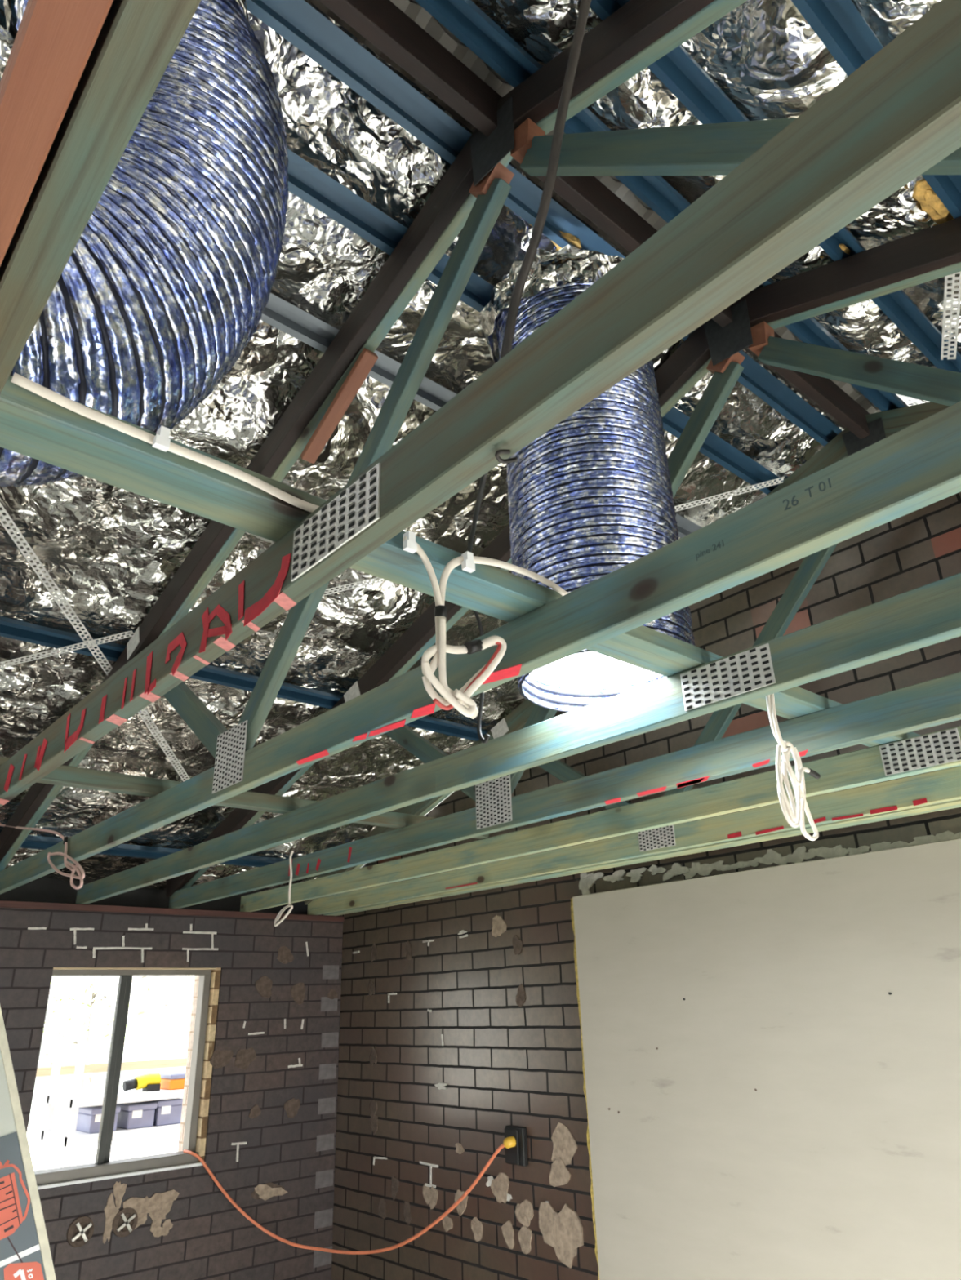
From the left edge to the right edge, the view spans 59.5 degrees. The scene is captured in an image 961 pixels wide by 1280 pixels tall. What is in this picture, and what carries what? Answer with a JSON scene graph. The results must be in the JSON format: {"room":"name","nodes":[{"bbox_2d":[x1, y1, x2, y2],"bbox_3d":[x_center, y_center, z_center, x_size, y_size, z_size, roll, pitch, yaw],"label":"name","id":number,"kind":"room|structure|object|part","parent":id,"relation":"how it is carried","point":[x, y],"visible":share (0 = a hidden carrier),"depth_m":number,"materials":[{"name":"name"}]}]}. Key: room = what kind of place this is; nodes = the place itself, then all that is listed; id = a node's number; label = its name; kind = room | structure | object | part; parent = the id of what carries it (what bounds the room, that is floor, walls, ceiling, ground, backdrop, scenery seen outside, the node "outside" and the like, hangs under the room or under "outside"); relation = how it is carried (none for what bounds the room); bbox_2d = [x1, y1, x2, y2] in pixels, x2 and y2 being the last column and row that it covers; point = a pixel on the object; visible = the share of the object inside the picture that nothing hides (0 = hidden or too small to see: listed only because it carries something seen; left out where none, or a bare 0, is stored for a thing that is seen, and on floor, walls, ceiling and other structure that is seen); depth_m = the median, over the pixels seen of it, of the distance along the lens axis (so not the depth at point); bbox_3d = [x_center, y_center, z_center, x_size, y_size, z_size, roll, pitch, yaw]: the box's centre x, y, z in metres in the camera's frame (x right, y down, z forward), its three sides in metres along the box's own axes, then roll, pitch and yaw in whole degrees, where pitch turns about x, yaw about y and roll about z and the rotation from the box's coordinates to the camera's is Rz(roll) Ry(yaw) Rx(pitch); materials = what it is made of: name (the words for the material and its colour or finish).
{"room":"building under construction","nodes":[
{"label":"building under construction","id":0,"kind":"room"},
{"bbox_2d":[0,907,342,1279],"bbox_3d":[-2.904,2.172,2.973,5.499,2.415,0.118,18,-30,-38],"label":"wall","id":1,"kind":"structure","parent":0,"point":[271,1131],"depth_m":4.32,"materials":[{"name":"brick"}]},
{"bbox_2d":[66,1216,93,1247],"bbox_3d":[-1.778,2.636,3.741,0.116,0.116,0.024,18,-30,-38],"label":"fitting","id":2,"kind":"object","parent":1,"relation":"attached to","point":[80,1231],"visible":1,"depth_m":3.73,"materials":[{"name":"silver metal"}]},
{"bbox_3d":[-1.773,2.633,3.735,0.081,0.081,0.008,18,-30,-38],"label":"cross handle","id":3,"kind":"part","parent":2,"relation":"part of","materials":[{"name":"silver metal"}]},
{"bbox_2d":[26,967,221,1189],"bbox_3d":[-1.748,2.103,4.131,0.865,0.913,0.134,18,-30,-38],"label":"window","id":4,"kind":"structure","parent":1,"relation":"in","point":[72,1116],"depth_m":4.05,"materials":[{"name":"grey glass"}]},
{"bbox_3d":[-1.939,2.041,4.002,0.330,0.823,0.004,18,-30,-38],"label":"glass pane","id":5,"kind":"part","parent":4,"relation":"part of","materials":[{"name":"white"}]},
{"bbox_3d":[-1.751,2.494,3.964,0.825,0.050,0.110,18,-30,-38],"label":"frame sill","id":6,"kind":"part","parent":4,"relation":"part of","materials":[{"name":"grey metal"}]},
{"bbox_3d":[-1.698,2.498,3.914,0.865,0.012,0.024,18,-30,-38],"label":"sill trim","id":7,"kind":"part","parent":4,"relation":"part of","materials":[{"name":"white paint"}]},
{"bbox_2d":[182,1136,515,1254],"bbox_3d":[-0.591,2.623,3.970,1.759,0.559,0.400,-11,-25,19],"label":"extension cord","id":8,"kind":"object","parent":4,"relation":"hanging from","point":[508,1142],"visible":1,"depth_m":4.01,"materials":[{"name":"orange plastic"}]},
{"bbox_2d":[111,1207,137,1236],"bbox_3d":[-1.631,2.678,3.862,0.116,0.116,0.024,18,-30,-38],"label":"fitting","id":9,"kind":"object","parent":1,"relation":"attached to","point":[125,1221],"visible":1,"depth_m":3.86,"materials":[{"name":"silver metal"}]},
{"bbox_3d":[-1.625,2.675,3.857,0.081,0.081,0.008,18,-30,-38],"label":"cross handle","id":10,"kind":"part","parent":9,"relation":"part of","materials":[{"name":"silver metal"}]},
{"bbox_2d":[0,900,344,921],"bbox_3d":[-2.936,1.049,3.455,5.500,0.031,0.112,18,-30,-38],"label":"plate","id":11,"kind":"object","parent":1,"relation":"on","point":[3,904],"visible":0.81,"depth_m":4.40,"materials":[{"name":"wood"}]},
{"bbox_2d":[0,0,113,266],"bbox_3d":[-0.638,-0.196,0.911,0.034,0.090,7.320,18,-30,-38],"label":"joist","id":12,"kind":"object","parent":11,"relation":"on","point":[55,41],"visible":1,"depth_m":0.51,"materials":[{"name":"orange wood"}]},
{"bbox_2d":[0,0,200,393],"bbox_3d":[-0.610,-0.186,0.934,0.033,0.090,7.320,18,-30,-38],"label":"roof truss","id":13,"kind":"object","parent":11,"relation":"on","point":[136,42],"visible":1,"depth_m":0.55,"materials":[{"name":"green wood"}]},
{"bbox_2d":[0,0,960,807],"bbox_3d":[-0.293,-0.077,1.188,0.043,0.107,7.320,18,-30,-38],"label":"roof truss","id":14,"kind":"object","parent":11,"relation":"on","point":[896,116],"visible":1,"depth_m":0.74,"materials":[{"name":"green wood"}]},
{"bbox_3d":[-0.185,-0.144,1.051,0.006,0.076,0.200,18,-30,-38],"label":"nail plate","id":15,"kind":"part","parent":14,"relation":"part of","materials":[{"name":"silver metal"}]},
{"bbox_2d":[494,448,517,463],"bbox_3d":[0.025,-0.186,0.850,0.020,0.004,0.022,-9,-24,16],"label":"nail","id":16,"kind":"object","parent":14,"relation":"attached to","point":[498,452],"visible":1,"depth_m":0.85,"materials":[{"name":"grey metal"}]},
{"bbox_2d":[0,0,960,894],"bbox_3d":[0.014,-0.558,1.730,0.075,1.370,7.355,18,-30,-38],"label":"roof truss","id":17,"kind":"object","parent":11,"relation":"on","point":[917,466],"visible":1,"depth_m":1.71,"materials":[{"name":"green wood"}]},
{"bbox_2d":[0,823,84,889],"bbox_3d":[-1.804,0.842,3.371,0.017,0.462,1.468,18,-30,-38],"label":"hanging cable","id":18,"kind":"object","parent":17,"relation":"hanging from","point":[81,876],"visible":1,"depth_m":2.98,"materials":[{"name":"white plastic"}]},
{"bbox_2d":[0,502,112,675],"bbox_3d":[-1.396,-0.122,2.808,0.034,0.221,0.902,-2,-23,1],"label":"brace","id":19,"kind":"object","parent":17,"relation":"attached to","point":[4,517],"visible":0.94,"depth_m":2.73,"materials":[{"name":"silver metal"}]},
{"bbox_2d":[0,630,135,668],"bbox_3d":[-1.462,0.034,2.955,0.477,0.113,0.030,-2,-23,1],"label":"brace","id":20,"kind":"object","parent":17,"relation":"attached to","point":[131,632],"visible":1,"depth_m":2.96,"materials":[{"name":"silver metal"}]},
{"bbox_3d":[-1.238,0.012,2.994,0.002,0.105,0.130,18,-30,-38],"label":"heel plate","id":21,"kind":"part","parent":17,"relation":"part of","materials":[{"name":"silver metal"}]},
{"bbox_2d":[19,835,288,866],"bbox_3d":[-2.852,0.722,3.390,5.580,0.053,0.077,18,-30,-38],"label":"batten","id":22,"kind":"object","parent":17,"relation":"on","point":[31,842],"visible":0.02,"depth_m":4.30,"materials":[{"name":"blue metal"}]},
{"bbox_2d":[137,707,189,782],"bbox_3d":[-1.349,0.393,3.503,0.034,0.208,0.833,-2,-23,0],"label":"brace","id":23,"kind":"object","parent":17,"relation":"attached to","point":[144,710],"visible":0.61,"depth_m":3.57,"materials":[{"name":"silver metal"}]},
{"bbox_3d":[-0.654,0.304,2.184,0.006,0.158,0.170,18,-30,-38],"label":"nail plate","id":24,"kind":"part","parent":17,"relation":"part of","materials":[{"name":"silver metal"}]},
{"bbox_2d":[0,616,488,741],"bbox_3d":[-1.934,-0.150,2.600,5.580,0.053,0.077,18,-30,-38],"label":"batten","id":25,"kind":"object","parent":17,"relation":"on","point":[12,628],"visible":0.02,"depth_m":3.34,"materials":[{"name":"blue metal"}]},
{"bbox_2d":[300,347,377,463],"bbox_3d":[-0.388,-0.633,2.290,0.040,0.183,0.322,18,-30,-38],"label":"cleat","id":26,"kind":"object","parent":17,"relation":"attached to","point":[366,361],"visible":1,"depth_m":2.28,"materials":[{"name":"orange wood"}]},
{"bbox_2d":[323,577,382,595],"bbox_3d":[-0.467,-0.195,3.043,0.220,0.056,0.030,-2,-23,1],"label":"brace","id":27,"kind":"object","parent":17,"relation":"attached to","point":[375,578],"visible":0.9,"depth_m":3.04,"materials":[{"name":"silver metal"}]},
{"bbox_2d":[0,0,783,494],"bbox_3d":[-0.815,-1.213,1.639,5.580,0.053,0.077,18,-30,-38],"label":"batten","id":28,"kind":"object","parent":17,"relation":"on","point":[307,182],"visible":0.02,"depth_m":2.11,"materials":[{"name":"blue metal"}]},
{"bbox_2d":[259,292,702,537],"bbox_3d":[-1.016,-1.023,1.811,5.580,0.053,0.077,18,-30,-38],"label":"batten","id":29,"kind":"object","parent":17,"relation":"on","point":[281,314],"visible":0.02,"depth_m":2.31,"materials":[{"name":"grey metal"}]},
{"bbox_2d":[402,530,567,719],"bbox_3d":[0.033,-0.005,1.253,0.346,0.296,0.046,18,-30,-38],"label":"cable bundle","id":30,"kind":"object","parent":17,"relation":"hanging from","point":[456,699],"visible":1,"depth_m":1.18,"materials":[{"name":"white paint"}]},
{"bbox_3d":[0.026,-1.111,1.877,0.002,0.170,0.143,18,-30,-38],"label":"apex plate","id":31,"kind":"part","parent":17,"relation":"part of","materials":[{"name":"metal"}]},
{"bbox_2d":[245,0,842,446],"bbox_3d":[-0.654,-1.367,1.500,5.580,0.053,0.077,18,-30,-38],"label":"batten","id":32,"kind":"object","parent":17,"relation":"on","point":[297,21],"visible":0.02,"depth_m":1.93,"materials":[{"name":"blue metal"}]},
{"bbox_2d":[414,0,908,411],"bbox_3d":[-0.509,-1.432,1.347,5.580,0.054,0.076,18,-30,-38],"label":"batten","id":33,"kind":"object","parent":17,"relation":"on","point":[464,19],"visible":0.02,"depth_m":1.86,"materials":[{"name":"blue metal"}]},
{"bbox_2d":[590,0,960,373],"bbox_3d":[-0.342,-1.429,1.140,5.580,0.054,0.076,18,-30,-38],"label":"batten","id":34,"kind":"object","parent":17,"relation":"on","point":[677,70],"visible":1,"depth_m":1.85,"materials":[{"name":"blue metal"}]},
{"bbox_2d":[838,244,850,254],"bbox_3d":[0.955,-1.032,2.225,0.099,0.030,0.044,18,-30,-38],"label":"scrap","id":35,"kind":"object","parent":34,"relation":"on","point":[842,246],"visible":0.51,"depth_m":2.20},
{"bbox_2d":[940,271,960,359],"bbox_3d":[1.305,-0.900,2.329,0.038,0.078,0.481,-13,-26,24],"label":"brace","id":36,"kind":"object","parent":34,"relation":"attached to","point":[946,281],"visible":0.85,"depth_m":2.33,"materials":[{"name":"silver metal"}]},
{"bbox_2d":[791,0,960,218],"bbox_3d":[-0.155,-1.426,0.908,5.580,0.054,0.076,18,-30,-38],"label":"batten","id":37,"kind":"object","parent":17,"relation":"on","point":[839,24],"visible":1,"depth_m":1.61,"materials":[{"name":"blue metal"}]},
{"bbox_2d":[912,178,954,224],"bbox_3d":[1.085,-1.039,1.985,0.186,0.054,0.078,18,-30,-38],"label":"scrap","id":38,"kind":"object","parent":37,"relation":"on","point":[930,203],"visible":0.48,"depth_m":1.97,"materials":[{"name":"yellow"}]},
{"bbox_2d":[75,572,960,904],"bbox_3d":[0.378,0.129,1.735,0.041,0.090,7.320,18,-30,-38],"label":"joist","id":39,"kind":"object","parent":11,"relation":"on","point":[930,614],"visible":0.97,"depth_m":1.78,"materials":[{"name":"green wood"}]},
{"bbox_2d":[0,756,488,839],"bbox_3d":[-1.055,0.425,2.484,2.850,0.048,0.046,18,-30,-38],"label":"timber beam","id":40,"kind":"structure","parent":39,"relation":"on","point":[63,775],"depth_m":2.53,"materials":[{"name":"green wood"}]},
{"bbox_2d":[0,375,959,770],"bbox_3d":[0.070,-0.063,1.428,3.620,0.035,0.092,18,-30,-38],"label":"timber beam","id":41,"kind":"structure","parent":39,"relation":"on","point":[32,425],"depth_m":1.11,"materials":[{"name":"green wood"}]},
{"bbox_2d":[10,373,319,512],"bbox_3d":[-0.352,-0.229,1.015,0.391,0.034,0.018,18,-30,-38],"label":"cable","id":42,"kind":"object","parent":41,"relation":"attached to","point":[161,441],"visible":0.93,"depth_m":0.99,"materials":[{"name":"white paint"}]},
{"bbox_2d":[765,693,820,840],"bbox_3d":[0.652,0.259,1.747,0.156,0.304,0.029,18,-30,-38],"label":"cable coil","id":43,"kind":"object","parent":41,"relation":"hanging from","point":[792,813],"visible":0.98,"depth_m":1.72,"materials":[{"name":"white plastic"}]},
{"bbox_3d":[0.470,0.073,1.615,0.006,0.078,0.200,18,-30,-38],"label":"nail plate","id":44,"kind":"part","parent":39,"relation":"part of","materials":[{"name":"silver metal"}]},
{"bbox_2d":[165,216,960,908],"bbox_3d":[0.705,-0.337,2.291,0.081,1.370,7.355,18,-30,-38],"label":"roof truss","id":45,"kind":"object","parent":11,"relation":"on","point":[932,253],"visible":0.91,"depth_m":2.36,"materials":[{"name":"green wood"}]},
{"bbox_2d":[273,850,293,926],"bbox_3d":[-0.831,1.055,3.571,0.010,0.300,0.146,18,-30,-38],"label":"hanging cable","id":46,"kind":"object","parent":45,"relation":"hanging from","point":[277,917],"visible":1,"depth_m":3.54,"materials":[{"name":"white plastic"}]},
{"bbox_3d":[-0.544,0.233,3.557,0.002,0.105,0.130,18,-30,-38],"label":"heel plate","id":47,"kind":"part","parent":45,"relation":"part of","materials":[{"name":"silver metal"}]},
{"bbox_3d":[0.040,0.526,2.746,0.006,0.158,0.170,18,-30,-38],"label":"nail plate","id":48,"kind":"part","parent":45,"relation":"part of","materials":[{"name":"silver metal"}]},
{"bbox_2d":[318,0,869,439],"bbox_3d":[-0.577,-1.387,1.422,5.600,0.120,0.035,18,-30,-38],"label":"board","id":49,"kind":"object","parent":45,"relation":"on","point":[381,23],"visible":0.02,"depth_m":1.86,"materials":[{"name":"wood"}]},
{"bbox_3d":[0.720,-0.890,2.439,0.002,0.170,0.143,18,-30,-38],"label":"apex plate","id":50,"kind":"part","parent":45,"relation":"part of","materials":[{"name":"grey metal"}]},
{"bbox_2d":[240,725,960,911],"bbox_3d":[1.048,0.342,2.278,0.041,0.090,7.320,18,-30,-38],"label":"joist","id":51,"kind":"object","parent":11,"relation":"on","point":[940,749],"visible":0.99,"depth_m":2.75,"materials":[{"name":"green wood"}]},
{"bbox_3d":[1.133,0.289,2.165,0.006,0.080,0.200,18,-30,-38],"label":"nail plate","id":52,"kind":"part","parent":51,"relation":"part of","materials":[{"name":"silver metal"}]},
{"bbox_2d":[304,401,960,915],"bbox_3d":[1.345,-0.132,2.809,0.073,1.372,7.355,18,-30,-38],"label":"roof truss","id":53,"kind":"object","parent":11,"relation":"on","point":[940,786],"visible":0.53,"depth_m":3.11,"materials":[{"name":"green wood"}]},
{"bbox_3d":[0.093,0.436,4.073,0.002,0.105,0.130,18,-30,-38],"label":"heel plate","id":54,"kind":"part","parent":53,"relation":"part of","materials":[{"name":"silver metal"}]},
{"bbox_3d":[0.677,0.729,3.263,0.006,0.158,0.170,18,-30,-38],"label":"nail plate","id":55,"kind":"part","parent":53,"relation":"part of","materials":[{"name":"silver metal"}]},
{"bbox_2d":[674,476,783,511],"bbox_3d":[0.911,-0.538,3.130,0.446,0.110,0.030,-3,-23,4],"label":"brace","id":56,"kind":"object","parent":53,"relation":"attached to","point":[782,477],"visible":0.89,"depth_m":3.13,"materials":[{"name":"silver metal"}]},
{"bbox_3d":[1.357,-0.687,2.955,0.002,0.170,0.143,18,-30,-38],"label":"apex plate","id":57,"kind":"part","parent":53,"relation":"part of","materials":[{"name":"grey metal"}]},
{"bbox_2d":[323,799,960,915],"bbox_3d":[1.445,0.471,2.605,0.090,0.090,7.170,18,-30,-38],"label":"board","id":58,"kind":"object","parent":11,"relation":"on","point":[957,803],"visible":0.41,"depth_m":3.24,"materials":[{"name":"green wood"}]},
{"bbox_2d":[177,975,199,1151],"bbox_3d":[-3.005,2.237,3.071,5.499,2.380,0.110,18,-30,-38],"label":"wall","id":59,"kind":"structure","parent":0,"point":[197,977],"depth_m":4.48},
{"bbox_2d":[0,876,325,914],"bbox_3d":[-3.052,1.142,3.660,5.620,0.400,0.020,18,-30,-38],"label":"trim","id":60,"kind":"structure","parent":59,"relation":"attached to","point":[46,890],"depth_m":4.57,"materials":[{"name":"black wood"}]},
{"bbox_2d":[0,0,960,893],"bbox_3d":[-0.701,-0.797,1.334,5.591,1.294,7.442,18,-30,-38],"label":"insulation","id":61,"kind":"structure","parent":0,"point":[112,552],"depth_m":2.61,"materials":[{"name":"silver metal"}]},
{"bbox_2d":[0,0,288,487],"bbox_3d":[-0.738,-0.732,1.317,0.851,1.200,0.514,18,-30,-38],"label":"tube","id":62,"kind":"object","parent":61,"relation":"hanging from","point":[171,275],"visible":0.68,"depth_m":1.22,"materials":[{"name":"metal"}]},
{"bbox_2d":[466,0,591,743],"bbox_3d":[0.030,-0.322,1.356,0.102,0.749,0.923,2,-24,-10],"label":"electrical cable","id":63,"kind":"object","parent":61,"relation":"hanging from","point":[558,130],"visible":0.71,"depth_m":1.09,"materials":[{"name":"plastic"}]},
{"bbox_2d":[551,231,581,250],"bbox_3d":[0.234,-1.068,2.273,0.133,0.028,0.062,18,-30,-38],"label":"scrap","id":64,"kind":"object","parent":61,"relation":"attached to","point":[571,238],"visible":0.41,"depth_m":2.25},
{"bbox_2d":[480,244,695,712],"bbox_3d":[0.258,-0.401,2.136,0.473,1.134,0.469,18,-30,-38],"label":"tube","id":65,"kind":"object","parent":61,"relation":"hanging from","point":[590,497],"visible":0.53,"depth_m":1.94,"materials":[{"name":"metal"}]},
{"bbox_2d":[309,0,880,429],"bbox_3d":[-0.592,-0.841,1.340,5.740,1.441,8.084,18,-30,-38],"label":"batten","id":66,"kind":"structure","parent":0,"point":[411,8],"depth_m":2.01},
{"bbox_2d":[320,492,960,1279],"bbox_3d":[1.485,1.078,2.571,0.120,3.840,7.455,18,-30,-38],"label":"wall","id":67,"kind":"structure","parent":0,"point":[460,1024],"depth_m":3.81,"materials":[{"name":"brick"}]},
{"bbox_2d":[504,1124,528,1166],"bbox_3d":[0.154,2.201,3.659,0.034,0.145,0.116,18,-30,-38],"label":"wall outlet","id":68,"kind":"object","parent":67,"relation":"attached to","point":[517,1155],"visible":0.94,"depth_m":3.64,"materials":[{"name":"black plastic"}]},
{"bbox_3d":[0.135,2.204,3.658,0.008,0.132,0.085,18,-30,-38],"label":"plate","id":69,"kind":"part","parent":68,"relation":"part of","materials":[{"name":"black plastic"}]},
{"bbox_2d":[570,838,960,1279],"bbox_3d":[2.097,1.411,1.544,0.052,2.334,5.059,18,-30,-38],"label":"sheet","id":70,"kind":"object","parent":67,"relation":"attached to","point":[771,1055],"visible":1,"depth_m":2.84,"materials":[{"name":"beige"}]},
{"bbox_3d":[0.155,1.712,-1.020,6.210,0.100,9.890,18,-30,-38],"label":"floor","id":71,"kind":"structure","parent":0,"visible":0},
{"bbox_2d":[0,1005,56,1279],"bbox_3d":[-1.139,1.751,1.487,1.459,2.306,0.825,-8,-24,13],"label":"sign board","id":72,"kind":"object","parent":71,"relation":"on","point":[24,1248],"visible":1,"depth_m":2.04,"materials":[{"name":"white paint"}]},
{"bbox_2d":[0,1160,44,1279],"bbox_3d":[-1.115,1.398,1.992,0.178,0.285,0.117,18,-30,-38],"label":"print","id":73,"kind":"object","parent":72,"relation":"attached to","point":[21,1216],"depth_m":2.01,"materials":[{"name":"paper"}]},
{"label":"outside","id":74,"kind":"structure","parent":0,"visible":0},
{"bbox_2d":[109,1133,179,1160],"bbox_3d":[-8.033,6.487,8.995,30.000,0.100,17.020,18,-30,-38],"label":"ground","id":75,"kind":"structure","parent":74,"point":[153,1145],"depth_m":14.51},
{"bbox_2d":[111,1088,183,1141],"bbox_3d":[-2.103,3.478,5.061,1.029,1.934,0.500,18,-30,-38],"label":"rack","id":76,"kind":"object","parent":75,"relation":"on","point":[131,1095],"visible":0.08,"depth_m":5.08,"materials":[{"name":"white paint"}]},
{"bbox_2d":[113,1106,120,1130],"bbox_3d":[-2.317,2.881,5.061,0.170,0.126,0.316,18,-30,-38],"label":"crate","id":77,"kind":"object","parent":76,"relation":"on","point":[117,1108],"visible":0.16,"depth_m":5.00,"materials":[{"name":"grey plastic"}]},
{"bbox_3d":[-2.318,2.838,5.080,0.170,0.030,0.316,18,-30,-38],"label":"lid","id":78,"kind":"part","parent":77,"relation":"part of","materials":[{"name":"blue plastic"}]},
{"bbox_2d":[115,1101,157,1129],"bbox_3d":[-2.151,2.934,5.195,0.175,0.126,0.316,18,-30,-38],"label":"crate","id":79,"kind":"object","parent":76,"relation":"on","point":[133,1115],"visible":0.78,"depth_m":5.10,"materials":[{"name":"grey plastic"}]},
{"bbox_3d":[-2.153,2.890,5.214,0.175,0.030,0.316,18,-30,-38],"label":"lid","id":80,"kind":"part","parent":79,"relation":"part of","materials":[{"name":"blue plastic"}]},
{"bbox_2d":[122,1073,160,1091],"bbox_3d":[-2.114,2.762,5.237,0.214,0.097,0.080,18,-30,-38],"label":"power tool","id":81,"kind":"object","parent":76,"relation":"on","point":[151,1082],"visible":1,"depth_m":5.22,"materials":[{"name":"yellow plastic"}]},
{"bbox_2d":[111,1123,180,1141],"bbox_3d":[-2.118,3.050,5.247,1.029,0.047,0.500,18,-30,-38],"label":"shelf","id":82,"kind":"object","parent":76,"relation":"attached to","point":[120,1134],"depth_m":5.04,"materials":[{"name":"white paint"}]},
{"bbox_2d":[116,1088,183,1103],"bbox_3d":[-2.123,2.875,5.322,1.029,0.042,0.500,18,-30,-38],"label":"shelf","id":83,"kind":"object","parent":76,"relation":"attached to","point":[131,1095],"depth_m":5.14,"materials":[{"name":"white paint"}]},
{"bbox_2d":[146,1097,182,1125],"bbox_3d":[-2.019,2.973,5.304,0.171,0.134,0.316,18,-30,-38],"label":"crate","id":84,"kind":"object","parent":76,"relation":"on","point":[168,1111],"visible":0.58,"depth_m":5.20,"materials":[{"name":"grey plastic"}]},
{"bbox_3d":[-2.021,2.925,5.325,0.171,0.030,0.316,18,-30,-38],"label":"lid","id":85,"kind":"part","parent":84,"relation":"part of","materials":[{"name":"blue plastic"}]},
{"bbox_2d":[160,1071,185,1089],"bbox_3d":[-1.936,2.834,5.404,0.200,0.088,0.200,18,-30,-38],"label":"tool case","id":86,"kind":"object","parent":76,"relation":"on","point":[169,1081],"visible":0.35,"depth_m":5.31,"materials":[{"name":"orange plastic"}]},
{"bbox_3d":[-1.937,2.807,5.416,0.200,0.029,0.200,18,-30,-38],"label":"case lid","id":87,"kind":"part","parent":86,"relation":"part of","materials":[{"name":"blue plastic"}]},
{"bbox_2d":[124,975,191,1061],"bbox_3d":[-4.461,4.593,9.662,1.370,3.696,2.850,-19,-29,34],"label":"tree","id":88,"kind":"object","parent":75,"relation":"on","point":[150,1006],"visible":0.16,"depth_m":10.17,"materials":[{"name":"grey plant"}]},
{"bbox_3d":[-2.945,3.542,4.970,0.080,1.794,0.060,18,-30,-38],"label":"fence post","id":89,"kind":"object","parent":75,"relation":"on","visible":0},
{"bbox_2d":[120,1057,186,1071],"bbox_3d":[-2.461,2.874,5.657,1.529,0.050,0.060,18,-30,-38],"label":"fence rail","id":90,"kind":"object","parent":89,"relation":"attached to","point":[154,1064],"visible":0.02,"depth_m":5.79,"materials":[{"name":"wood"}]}
]}

